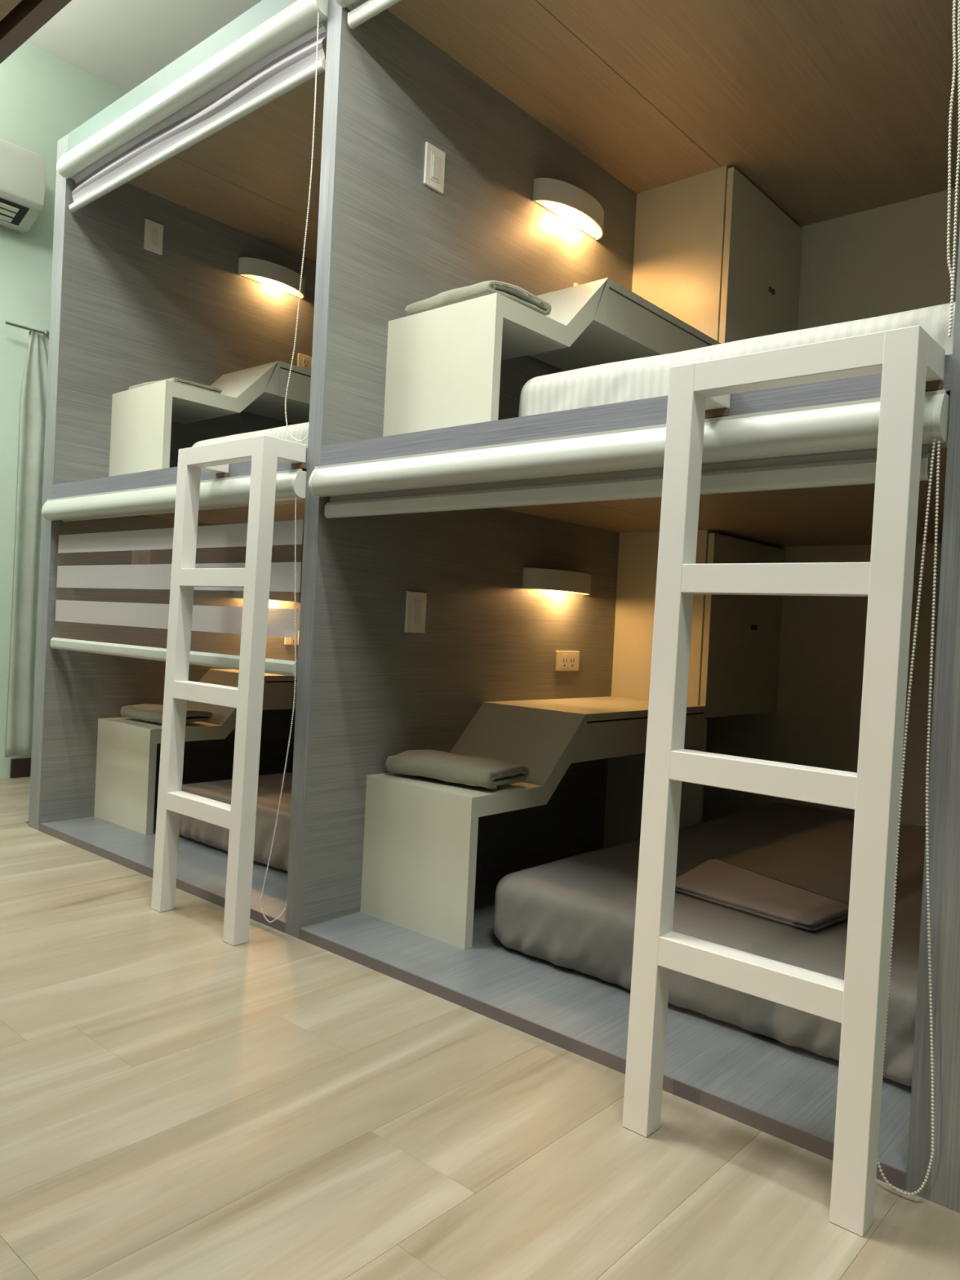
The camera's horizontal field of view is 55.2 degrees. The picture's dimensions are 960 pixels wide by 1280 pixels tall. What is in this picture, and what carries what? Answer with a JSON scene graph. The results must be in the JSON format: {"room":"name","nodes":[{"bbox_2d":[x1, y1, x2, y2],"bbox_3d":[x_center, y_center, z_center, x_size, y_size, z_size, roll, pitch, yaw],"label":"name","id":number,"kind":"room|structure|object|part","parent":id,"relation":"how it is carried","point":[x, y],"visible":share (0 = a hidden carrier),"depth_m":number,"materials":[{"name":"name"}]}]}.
{"room":"dormitory","nodes":[
{"label":"dormitory","id":0,"kind":"room"},
{"bbox_2d":[0,41,127,778],"bbox_3d":[-2.677,-1.028,3.453,0.100,3.455,5.420,3,1,41],"label":"wall","id":1,"kind":"structure","parent":0,"point":[44,97],"depth_m":4.09,"materials":[{"name":"green paint"}]},
{"bbox_2d":[9,757,31,777],"bbox_3d":[-1.554,0.597,4.768,0.015,0.085,1.690,3,1,41],"label":"baseboard","id":2,"kind":"structure","parent":1,"relation":"attached to","point":[20,767],"depth_m":4.16,"materials":[{"name":"brown wood"}]},
{"bbox_2d":[0,138,44,233],"bbox_3d":[-2.201,-1.949,3.692,0.218,0.305,0.805,3,1,41],"label":"air conditioner","id":3,"kind":"object","parent":1,"relation":"attached to","point":[22,171],"visible":1,"depth_m":3.88,"materials":[{"name":"white plastic"}]},
{"bbox_2d":[4,320,48,757],"bbox_3d":[-1.981,-0.432,4.146,0.094,1.917,0.405,3,1,41],"label":"curtain","id":4,"kind":"object","parent":1,"relation":"hanging from","point":[33,405],"visible":0.43,"depth_m":4.08,"materials":[{"name":"fabric"}]},
{"bbox_3d":[-1.991,-1.367,4.026,0.014,0.014,0.170,3,1,41],"label":"rod","id":5,"kind":"part","parent":4,"relation":"part of","materials":[{"name":"silver metal"}]},
{"bbox_2d":[26,0,262,93],"bbox_3d":[-0.180,-2.555,1.260,6.400,0.100,5.320,3,1,41],"label":"ceiling","id":6,"kind":"structure","parent":0,"point":[122,44],"depth_m":3.94,"materials":[{"name":"paint"}]},
{"bbox_2d":[0,776,959,1279],"bbox_3d":[-0.344,0.796,1.305,6.600,0.100,5.520,3,1,41],"label":"floor","id":7,"kind":"structure","parent":0,"point":[179,1101],"depth_m":1.39,"materials":[{"name":"beige wood"}]},
{"bbox_2d":[0,0,71,63],"bbox_3d":[-1.314,-0.499,0.208,4.260,2.420,1.936,3,1,41],"label":"bunk","id":8,"kind":"object","parent":7,"relation":"on","point":[20,20],"visible":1,"depth_m":0.59,"materials":[{"name":"brown laminate"}]},
{"bbox_3d":[-1.322,-0.464,0.202,4.140,0.050,1.916,3,1,41],"label":"deck panel","id":9,"kind":"part","parent":8,"relation":"part of","materials":[{"name":"laminate"}]},
{"bbox_2d":[28,0,959,1213],"bbox_3d":[0.256,-0.451,2.944,3.080,2.405,1.926,3,1,41],"label":"bunk","id":10,"kind":"object","parent":7,"relation":"on","point":[837,112],"visible":0.6,"depth_m":2.64,"materials":[{"name":"grey laminate"}]},
{"bbox_2d":[131,550,151,564],"bbox_3d":[-1.264,-0.284,3.427,0.012,0.110,0.072,3,1,41],"label":"light switch","id":11,"kind":"object","parent":10,"relation":"attached to","point":[138,557],"visible":0.38,"depth_m":3.42,"materials":[{"name":"beige plastic"}]},
{"bbox_3d":[-1.262,-0.284,3.425,0.002,0.072,0.036,3,1,41],"label":"frame","id":12,"kind":"part","parent":11,"relation":"part of","materials":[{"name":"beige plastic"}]},
{"bbox_2d":[143,218,163,255],"bbox_3d":[-1.208,-1.494,3.406,0.012,0.110,0.072,3,1,41],"label":"light switch","id":13,"kind":"object","parent":10,"relation":"attached to","point":[153,231],"visible":1,"depth_m":3.40,"materials":[{"name":"beige plastic"}]},
{"bbox_3d":[-1.206,-1.494,3.404,0.002,0.072,0.036,3,1,41],"label":"frame","id":14,"kind":"part","parent":13,"relation":"part of","materials":[{"name":"beige plastic"}]},
{"bbox_3d":[-0.381,0.702,3.454,1.397,0.025,1.902,3,1,41],"label":"panel","id":15,"kind":"part","parent":10,"relation":"part of","materials":[{"name":"grey laminate"}]},
{"bbox_2d":[41,468,306,923],"bbox_3d":[-0.968,0.111,2.719,1.418,1.125,0.077,3,1,41],"label":"zebra blind","id":16,"kind":"object","parent":10,"relation":"attached to","point":[291,485],"visible":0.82,"depth_m":2.73,"materials":[{"name":"white fabric"}]},
{"bbox_3d":[-0.968,0.042,2.744,1.351,0.038,0.022,3,1,41],"label":"rail","id":17,"kind":"part","parent":16,"relation":"part of","materials":[{"name":"white metal"}]},
{"bbox_3d":[-0.478,0.173,2.281,0.100,1.061,0.041,3,1,41],"label":"bead chain","id":18,"kind":"part","parent":16,"relation":"part of","materials":[{"name":"beige plastic"}]},
{"bbox_3d":[-0.872,-0.520,3.930,0.080,2.405,1.922,3,1,41],"label":"panel","id":19,"kind":"part","parent":10,"relation":"part of","materials":[{"name":"grey laminate"}]},
{"bbox_2d":[56,0,328,441],"bbox_3d":[-0.920,-1.071,2.712,1.393,1.109,0.077,3,1,41],"label":"zebra blind","id":20,"kind":"object","parent":10,"relation":"attached to","point":[284,52],"visible":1,"depth_m":2.58,"materials":[{"name":"white fabric"}]},
{"bbox_3d":[-0.895,-1.458,2.724,1.351,0.026,0.022,3,1,41],"label":"rail","id":21,"kind":"part","parent":20,"relation":"part of","materials":[{"name":"white metal"}]},
{"bbox_3d":[-0.428,-1.007,2.272,0.068,1.039,0.039,3,1,41],"label":"bead chain","id":22,"kind":"part","parent":20,"relation":"part of","materials":[{"name":"beige plastic"}]},
{"bbox_2d":[93,669,297,835],"bbox_3d":[-0.879,0.395,3.647,0.365,0.534,1.139,3,1,41],"label":"desk","id":23,"kind":"object","parent":10,"relation":"on","point":[126,754],"visible":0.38,"depth_m":3.25,"materials":[{"name":"white wood"}]},
{"bbox_3d":[-1.248,0.471,3.229,0.365,0.356,0.027,3,1,41],"label":"panel","id":24,"kind":"part","parent":23,"relation":"part of","materials":[{"name":"beige wood"}]},
{"bbox_2d":[120,703,213,723],"bbox_3d":[-1.137,0.265,3.329,0.287,0.051,0.192,3,1,37],"label":"folded towel","id":25,"kind":"object","parent":23,"relation":"on","point":[145,712],"visible":0.66,"depth_m":3.29,"materials":[{"name":"grey fabric"}]},
{"bbox_2d":[108,717,225,743],"bbox_3d":[-1.144,0.321,3.337,0.365,0.049,0.266,3,1,41],"label":"shelf","id":26,"kind":"object","parent":23,"relation":"attached to","point":[213,729],"depth_m":3.26,"materials":[{"name":"beige wood"}]},
{"bbox_3d":[-1.007,0.237,3.490,0.365,0.227,0.176,3,1,41],"label":"sloping panel","id":27,"kind":"part","parent":23,"relation":"part of","materials":[{"name":"grey wood"}]},
{"bbox_3d":[-0.711,0.211,3.812,0.344,0.103,0.678,3,1,41],"label":"drawer","id":28,"kind":"part","parent":23,"relation":"part of","materials":[{"name":"wood"}]},
{"bbox_2d":[108,360,311,476],"bbox_3d":[-0.821,-0.778,3.631,0.365,0.534,1.139,3,1,41],"label":"desk","id":29,"kind":"object","parent":10,"relation":"on","point":[142,417],"visible":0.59,"depth_m":3.28,"materials":[{"name":"white wood"}]},
{"bbox_3d":[-1.190,-0.702,3.213,0.365,0.356,0.027,3,1,41],"label":"panel","id":30,"kind":"part","parent":29,"relation":"part of","materials":[{"name":"white wood"}]},
{"bbox_2d":[128,377,222,393],"bbox_3d":[-1.094,-0.895,3.296,0.298,0.030,0.206,3,1,41],"label":"folded towel","id":31,"kind":"object","parent":29,"relation":"on","point":[191,384],"visible":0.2,"depth_m":3.22,"materials":[{"name":"grey fabric"}]},
{"bbox_2d":[171,382,239,423],"bbox_3d":[-1.087,-0.852,3.322,0.365,0.049,0.266,3,1,41],"label":"shelf","id":32,"kind":"object","parent":29,"relation":"attached to","point":[190,404],"depth_m":3.25,"materials":[{"name":"white wood"}]},
{"bbox_3d":[-0.949,-0.936,3.474,0.365,0.227,0.176,3,1,41],"label":"sloping panel","id":33,"kind":"part","parent":29,"relation":"part of","materials":[{"name":"white wood"}]},
{"bbox_3d":[-0.654,-0.963,3.796,0.344,0.103,0.678,3,1,41],"label":"drawer","id":34,"kind":"part","parent":29,"relation":"part of","materials":[{"name":"white wood"}]},
{"bbox_2d":[151,435,306,946],"bbox_3d":[-0.645,0.112,2.337,0.375,1.207,0.146,3,1,41],"label":"ladder","id":35,"kind":"object","parent":10,"relation":"attached to","point":[264,451],"visible":1,"depth_m":2.24,"materials":[{"name":"white paint"}]},
{"bbox_3d":[-0.797,0.103,2.414,0.045,1.207,0.063,3,1,41],"label":"rail","id":36,"kind":"part","parent":35,"relation":"part of","materials":[{"name":"white paint"}]},
{"bbox_3d":[-0.721,-0.475,2.461,0.045,0.046,0.085,3,1,41],"label":"hook arm","id":37,"kind":"part","parent":35,"relation":"part of","materials":[{"name":"white paint"}]},
{"bbox_3d":[-0.638,-0.469,2.305,0.297,0.046,0.043,3,1,41],"label":"rail","id":38,"kind":"part","parent":35,"relation":"part of","materials":[{"name":"white metal"}]},
{"bbox_3d":[-0.548,0.119,2.197,0.045,1.207,0.063,3,1,41],"label":"rail","id":39,"kind":"part","parent":35,"relation":"part of","materials":[{"name":"white paint"}]},
{"bbox_3d":[-0.472,-0.460,2.244,0.045,0.046,0.085,3,1,41],"label":"hook arm","id":40,"kind":"part","parent":35,"relation":"part of","materials":[{"name":"white paint"}]},
{"bbox_2d":[178,772,292,871],"bbox_3d":[-0.168,0.613,3.409,1.000,0.174,1.635,3,1,41],"label":"mattress","id":41,"kind":"object","parent":10,"relation":"on","point":[269,786],"visible":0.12,"depth_m":2.92,"materials":[{"name":"grey fabric"}]},
{"bbox_2d":[191,422,308,448],"bbox_3d":[-0.105,-0.557,3.398,1.000,0.167,1.620,3,1,41],"label":"mattress","id":42,"kind":"object","parent":10,"relation":"on","point":[299,431],"visible":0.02,"depth_m":2.78,"materials":[{"name":"white fabric"}]},
{"bbox_2d":[232,591,298,602],"bbox_3d":[-0.870,-0.198,3.832,0.082,0.065,0.320,3,1,41],"label":"wall lamp","id":43,"kind":"object","parent":10,"relation":"attached to","point":[274,596],"visible":0.42,"depth_m":3.81,"materials":[{"name":"white plastic"}]},
{"bbox_2d":[238,257,305,298],"bbox_3d":[-0.834,-1.494,3.783,0.082,0.067,0.320,3,1,41],"label":"wall lamp","id":44,"kind":"object","parent":10,"relation":"attached to","point":[276,276],"visible":0.99,"depth_m":3.74,"materials":[{"name":"white plastic"}]},
{"bbox_3d":[-0.863,-1.494,3.808,0.004,0.062,0.300,3,1,41],"label":"plate","id":45,"kind":"part","parent":44,"relation":"part of","materials":[{"name":"white plastic"}]},
{"bbox_2d":[284,631,299,644],"bbox_3d":[-0.794,-0.010,3.987,0.010,0.062,0.125,3,1,41],"label":"wall outlet","id":46,"kind":"object","parent":10,"relation":"attached to","point":[288,641],"visible":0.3,"depth_m":3.96,"materials":[{"name":"beige plastic"}]},
{"bbox_2d":[289,637,296,642],"bbox_3d":[-0.805,-0.010,3.968,0.002,0.042,0.033,3,1,41],"label":"socket","id":47,"kind":"object","parent":46,"relation":"attached to","point":[291,640],"depth_m":3.96,"materials":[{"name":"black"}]},
{"bbox_2d":[297,353,311,370],"bbox_3d":[-0.736,-1.193,3.971,0.010,0.062,0.125,3,1,41],"label":"wall outlet","id":48,"kind":"object","parent":10,"relation":"attached to","point":[304,362],"visible":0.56,"depth_m":3.94,"materials":[{"name":"beige plastic"}]},
{"bbox_2d":[302,356,309,368],"bbox_3d":[-0.747,-1.193,3.952,0.002,0.042,0.033,3,1,41],"label":"socket","id":49,"kind":"object","parent":48,"relation":"attached to","point":[305,359],"depth_m":3.95,"materials":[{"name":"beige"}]},
{"bbox_2d":[404,591,426,632],"bbox_3d":[-0.172,-0.075,2.485,0.012,0.110,0.072,3,1,41],"label":"light switch","id":50,"kind":"object","parent":10,"relation":"attached to","point":[415,602],"visible":1,"depth_m":2.48,"materials":[{"name":"beige plastic"}]},
{"bbox_3d":[-0.170,-0.075,2.483,0.002,0.072,0.036,3,1,41],"label":"frame","id":51,"kind":"part","parent":50,"relation":"part of","materials":[{"name":"beige plastic"}]},
{"bbox_2d":[423,142,445,193],"bbox_3d":[-0.120,-1.265,2.461,0.012,0.110,0.072,3,1,41],"label":"light switch","id":52,"kind":"object","parent":10,"relation":"attached to","point":[434,157],"visible":1,"depth_m":2.45,"materials":[{"name":"beige plastic"}]},
{"bbox_3d":[-0.118,-1.264,2.460,0.002,0.072,0.036,3,1,41],"label":"frame","id":53,"kind":"part","parent":52,"relation":"part of","materials":[{"name":"beige plastic"}]},
{"bbox_3d":[0.230,-0.453,2.970,0.053,2.405,1.922,3,1,41],"label":"panel","id":54,"kind":"part","parent":10,"relation":"part of","materials":[{"name":"grey laminate"}]},
{"bbox_2d":[360,696,705,949],"bbox_3d":[0.213,0.462,2.696,0.365,0.534,1.139,3,1,41],"label":"desk","id":55,"kind":"object","parent":10,"relation":"on","point":[420,842],"visible":0.9,"depth_m":2.34,"materials":[{"name":"white wood"}]},
{"bbox_3d":[-0.156,0.538,2.278,0.365,0.356,0.027,3,1,41],"label":"panel","id":56,"kind":"part","parent":55,"relation":"part of","materials":[{"name":"white wood"}]},
{"bbox_2d":[385,749,529,789],"bbox_3d":[-0.060,0.327,2.373,0.333,0.060,0.189,3,1,35],"label":"folded blanket","id":57,"kind":"object","parent":55,"relation":"on","point":[473,771],"visible":1,"depth_m":2.31,"materials":[{"name":"grey fabric"}]},
{"bbox_2d":[376,772,546,817],"bbox_3d":[-0.052,0.388,2.386,0.365,0.049,0.266,3,1,41],"label":"shelf","id":58,"kind":"object","parent":55,"relation":"attached to","point":[531,792],"depth_m":2.28,"materials":[{"name":"white wood"}]},
{"bbox_3d":[0.085,0.304,2.538,0.365,0.227,0.176,3,1,41],"label":"sloping panel","id":59,"kind":"part","parent":55,"relation":"part of","materials":[{"name":"grey wood"}]},
{"bbox_3d":[0.381,0.277,2.861,0.344,0.103,0.678,3,1,41],"label":"drawer","id":60,"kind":"part","parent":55,"relation":"part of","materials":[{"name":"grey wood"}]},
{"bbox_2d":[382,277,720,436],"bbox_3d":[0.271,-0.712,2.680,0.365,0.534,1.139,3,1,41],"label":"desk","id":61,"kind":"object","parent":10,"relation":"on","point":[443,364],"visible":0.66,"depth_m":2.31,"materials":[{"name":"white wood"}]},
{"bbox_3d":[-0.098,-0.635,2.262,0.365,0.356,0.027,3,1,41],"label":"panel","id":62,"kind":"part","parent":61,"relation":"part of","materials":[{"name":"white wood"}]},
{"bbox_2d":[404,280,551,315],"bbox_3d":[-0.007,-0.840,2.334,0.309,0.048,0.226,4,1,44],"label":"folded towel","id":63,"kind":"object","parent":61,"relation":"on","point":[513,292],"visible":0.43,"depth_m":2.24,"materials":[{"name":"grey fabric"}]},
{"bbox_2d":[501,296,569,360],"bbox_3d":[0.005,-0.785,2.370,0.365,0.049,0.266,3,1,41],"label":"shelf","id":64,"kind":"object","parent":61,"relation":"attached to","point":[526,331],"depth_m":2.29,"materials":[{"name":"white wood"}]},
{"bbox_3d":[0.143,-0.870,2.523,0.365,0.227,0.176,3,1,41],"label":"sloping panel","id":65,"kind":"part","parent":61,"relation":"part of","materials":[{"name":"white wood"}]},
{"bbox_3d":[0.438,-0.896,2.845,0.344,0.103,0.678,3,1,41],"label":"drawer","id":66,"kind":"part","parent":61,"relation":"part of","materials":[{"name":"white wood"}]},
{"bbox_2d":[522,568,591,595],"bbox_3d":[0.272,-0.185,2.934,0.082,0.064,0.332,3,1,41],"label":"wall lamp","id":67,"kind":"object","parent":10,"relation":"attached to","point":[540,579],"visible":1,"depth_m":2.85,"materials":[{"name":"white plastic"}]},
{"bbox_3d":[0.243,-0.186,2.960,0.004,0.059,0.312,3,1,41],"label":"plate","id":68,"kind":"part","parent":67,"relation":"part of","materials":[{"name":"white plastic"}]},
{"bbox_2d":[555,650,579,671],"bbox_3d":[0.288,0.069,3.026,0.010,0.065,0.125,3,1,41],"label":"wall outlet","id":69,"kind":"object","parent":10,"relation":"attached to","point":[564,660],"visible":1,"depth_m":3.02,"materials":[{"name":"beige plastic"}]},
{"bbox_2d":[561,653,568,667],"bbox_3d":[0.277,0.069,3.007,0.002,0.045,0.033,3,1,41],"label":"socket","id":70,"kind":"object","parent":69,"relation":"attached to","point":[564,656],"depth_m":3.01,"materials":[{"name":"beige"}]},
{"bbox_2d":[568,653,575,667],"bbox_3d":[0.305,0.070,3.039,0.002,0.045,0.033,3,1,41],"label":"socket","id":71,"kind":"object","parent":69,"relation":"attached to","point":[571,656],"depth_m":3.04,"materials":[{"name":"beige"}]},
{"bbox_2d":[533,177,604,240],"bbox_3d":[0.305,-1.360,2.891,0.082,0.066,0.344,3,1,41],"label":"wall lamp","id":72,"kind":"object","parent":10,"relation":"attached to","point":[571,203],"visible":1,"depth_m":2.85,"materials":[{"name":"white plastic"}]},
{"bbox_3d":[0.276,-1.360,2.916,0.004,0.061,0.324,3,1,41],"label":"plate","id":73,"kind":"part","parent":72,"relation":"part of","materials":[{"name":"white plastic"}]},
{"bbox_3d":[0.712,0.769,2.502,1.400,0.025,1.902,3,1,41],"label":"panel","id":74,"kind":"part","parent":10,"relation":"part of","materials":[{"name":"grey laminate"}]},
{"bbox_2d":[308,389,950,1195],"bbox_3d":[0.131,0.186,1.762,1.438,1.140,0.077,3,1,41],"label":"zebra blind","id":75,"kind":"object","parent":10,"relation":"attached to","point":[832,444],"visible":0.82,"depth_m":1.62,"materials":[{"name":"white metal"}]},
{"bbox_3d":[0.144,-0.283,1.787,1.354,0.038,0.022,3,1,41],"label":"rail","id":76,"kind":"part","parent":75,"relation":"part of","materials":[{"name":"white metal"}]},
{"bbox_3d":[0.625,0.251,1.297,0.078,1.071,0.004,3,1,41],"label":"bead chain","id":77,"kind":"part","parent":75,"relation":"part of","materials":[{"name":"beige plastic"}]},
{"bbox_2d":[335,0,959,337],"bbox_3d":[0.176,-1.007,1.757,1.402,1.104,0.077,3,1,41],"label":"zebra blind","id":78,"kind":"object","parent":10,"relation":"attached to","point":[362,11],"visible":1,"depth_m":1.29,"materials":[{"name":"white fabric"}]},
{"bbox_3d":[0.202,-1.464,1.771,1.354,0.038,0.022,3,1,41],"label":"rail","id":79,"kind":"part","parent":78,"relation":"part of","materials":[{"name":"white metal"}]},
{"bbox_3d":[0.677,-0.942,1.287,0.023,1.033,0.004,3,1,41],"label":"bead chain","id":80,"kind":"part","parent":78,"relation":"part of","materials":[{"name":"beige plastic"}]},
{"bbox_3d":[0.679,-0.941,1.285,0.017,1.034,0.004,3,1,41],"label":"bead chain","id":81,"kind":"part","parent":78,"relation":"part of","materials":[{"name":"beige plastic"}]},
{"bbox_2d":[603,529,785,848],"bbox_3d":[0.789,0.192,3.335,0.369,1.111,0.569,3,1,41],"label":"cabinet","id":82,"kind":"object","parent":10,"relation":"on","point":[735,639],"visible":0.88,"depth_m":3.17,"materials":[{"name":"beige wood"}]},
{"bbox_3d":[0.591,0.496,3.133,0.365,0.490,0.018,3,1,41],"label":"panel","id":83,"kind":"part","parent":82,"relation":"part of","materials":[{"name":"grey wood"}]},
{"bbox_3d":[0.928,-0.041,3.220,0.022,0.604,0.567,3,1,41],"label":"door","id":84,"kind":"part","parent":82,"relation":"part of","materials":[{"name":"beige wood"}]},
{"bbox_2d":[493,803,925,1087],"bbox_3d":[0.923,0.679,2.458,1.010,0.173,1.636,3,1,41],"label":"mattress","id":85,"kind":"object","parent":10,"relation":"on","point":[576,913],"visible":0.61,"depth_m":2.03,"materials":[{"name":"grey fabric"}]},
{"bbox_2d":[675,857,848,931],"bbox_3d":[0.637,0.576,2.120,0.322,0.018,0.450,2,1,-42],"label":"folded blanket","id":86,"kind":"object","parent":85,"relation":"on","point":[715,880],"visible":0.96,"depth_m":2.04,"materials":[{"name":"fabric"}]},
{"bbox_2d":[631,165,802,343],"bbox_3d":[0.847,-0.987,3.319,0.369,1.124,0.569,3,1,41],"label":"cabinet","id":87,"kind":"object","parent":10,"relation":"on","point":[712,251],"visible":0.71,"depth_m":3.10,"materials":[{"name":"beige wood"}]},
{"bbox_3d":[0.986,-1.220,3.204,0.022,0.617,0.567,3,1,41],"label":"door","id":88,"kind":"part","parent":87,"relation":"part of","materials":[{"name":"grey wood"}]},
{"bbox_2d":[518,302,955,417],"bbox_3d":[0.982,-0.497,2.452,1.022,0.180,1.619,3,1,41],"label":"mattress","id":89,"kind":"object","parent":10,"relation":"on","point":[648,377],"visible":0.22,"depth_m":1.92,"materials":[{"name":"white fabric"}]},
{"bbox_2d":[622,324,945,1236],"bbox_3d":[0.445,0.178,1.384,0.372,1.207,0.152,3,1,41],"label":"ladder","id":90,"kind":"object","parent":10,"relation":"attached to","point":[910,362],"visible":1,"depth_m":1.29,"materials":[{"name":"white paint"}]},
{"bbox_3d":[0.294,0.170,1.460,0.045,1.207,0.069,3,1,41],"label":"rail","id":91,"kind":"part","parent":90,"relation":"part of","materials":[{"name":"white paint"}]},
{"bbox_3d":[0.372,-0.408,1.509,0.045,0.046,0.085,3,1,41],"label":"hook arm","id":92,"kind":"part","parent":90,"relation":"part of","materials":[{"name":"white paint"}]},
{"bbox_3d":[0.454,-0.402,1.354,0.295,0.046,0.043,3,1,41],"label":"rail","id":93,"kind":"part","parent":90,"relation":"part of","materials":[{"name":"white metal"}]},
{"bbox_3d":[0.541,0.185,1.245,0.045,1.207,0.069,3,1,41],"label":"rail","id":94,"kind":"part","parent":90,"relation":"part of","materials":[{"name":"white paint"}]},
{"bbox_3d":[0.618,-0.393,1.294,0.045,0.046,0.085,3,1,41],"label":"hook arm","id":95,"kind":"part","parent":90,"relation":"part of","materials":[{"name":"white paint"}]},
{"bbox_3d":[1.370,0.223,3.218,1.400,1.111,0.018,3,1,41],"label":"panel","id":96,"kind":"part","parent":10,"relation":"part of","materials":[{"name":"grey wood"}]},
{"bbox_3d":[1.428,-0.957,3.203,1.400,1.124,0.018,3,1,41],"label":"panel","id":97,"kind":"part","parent":10,"relation":"part of","materials":[{"name":"grey wood"}]}
]}

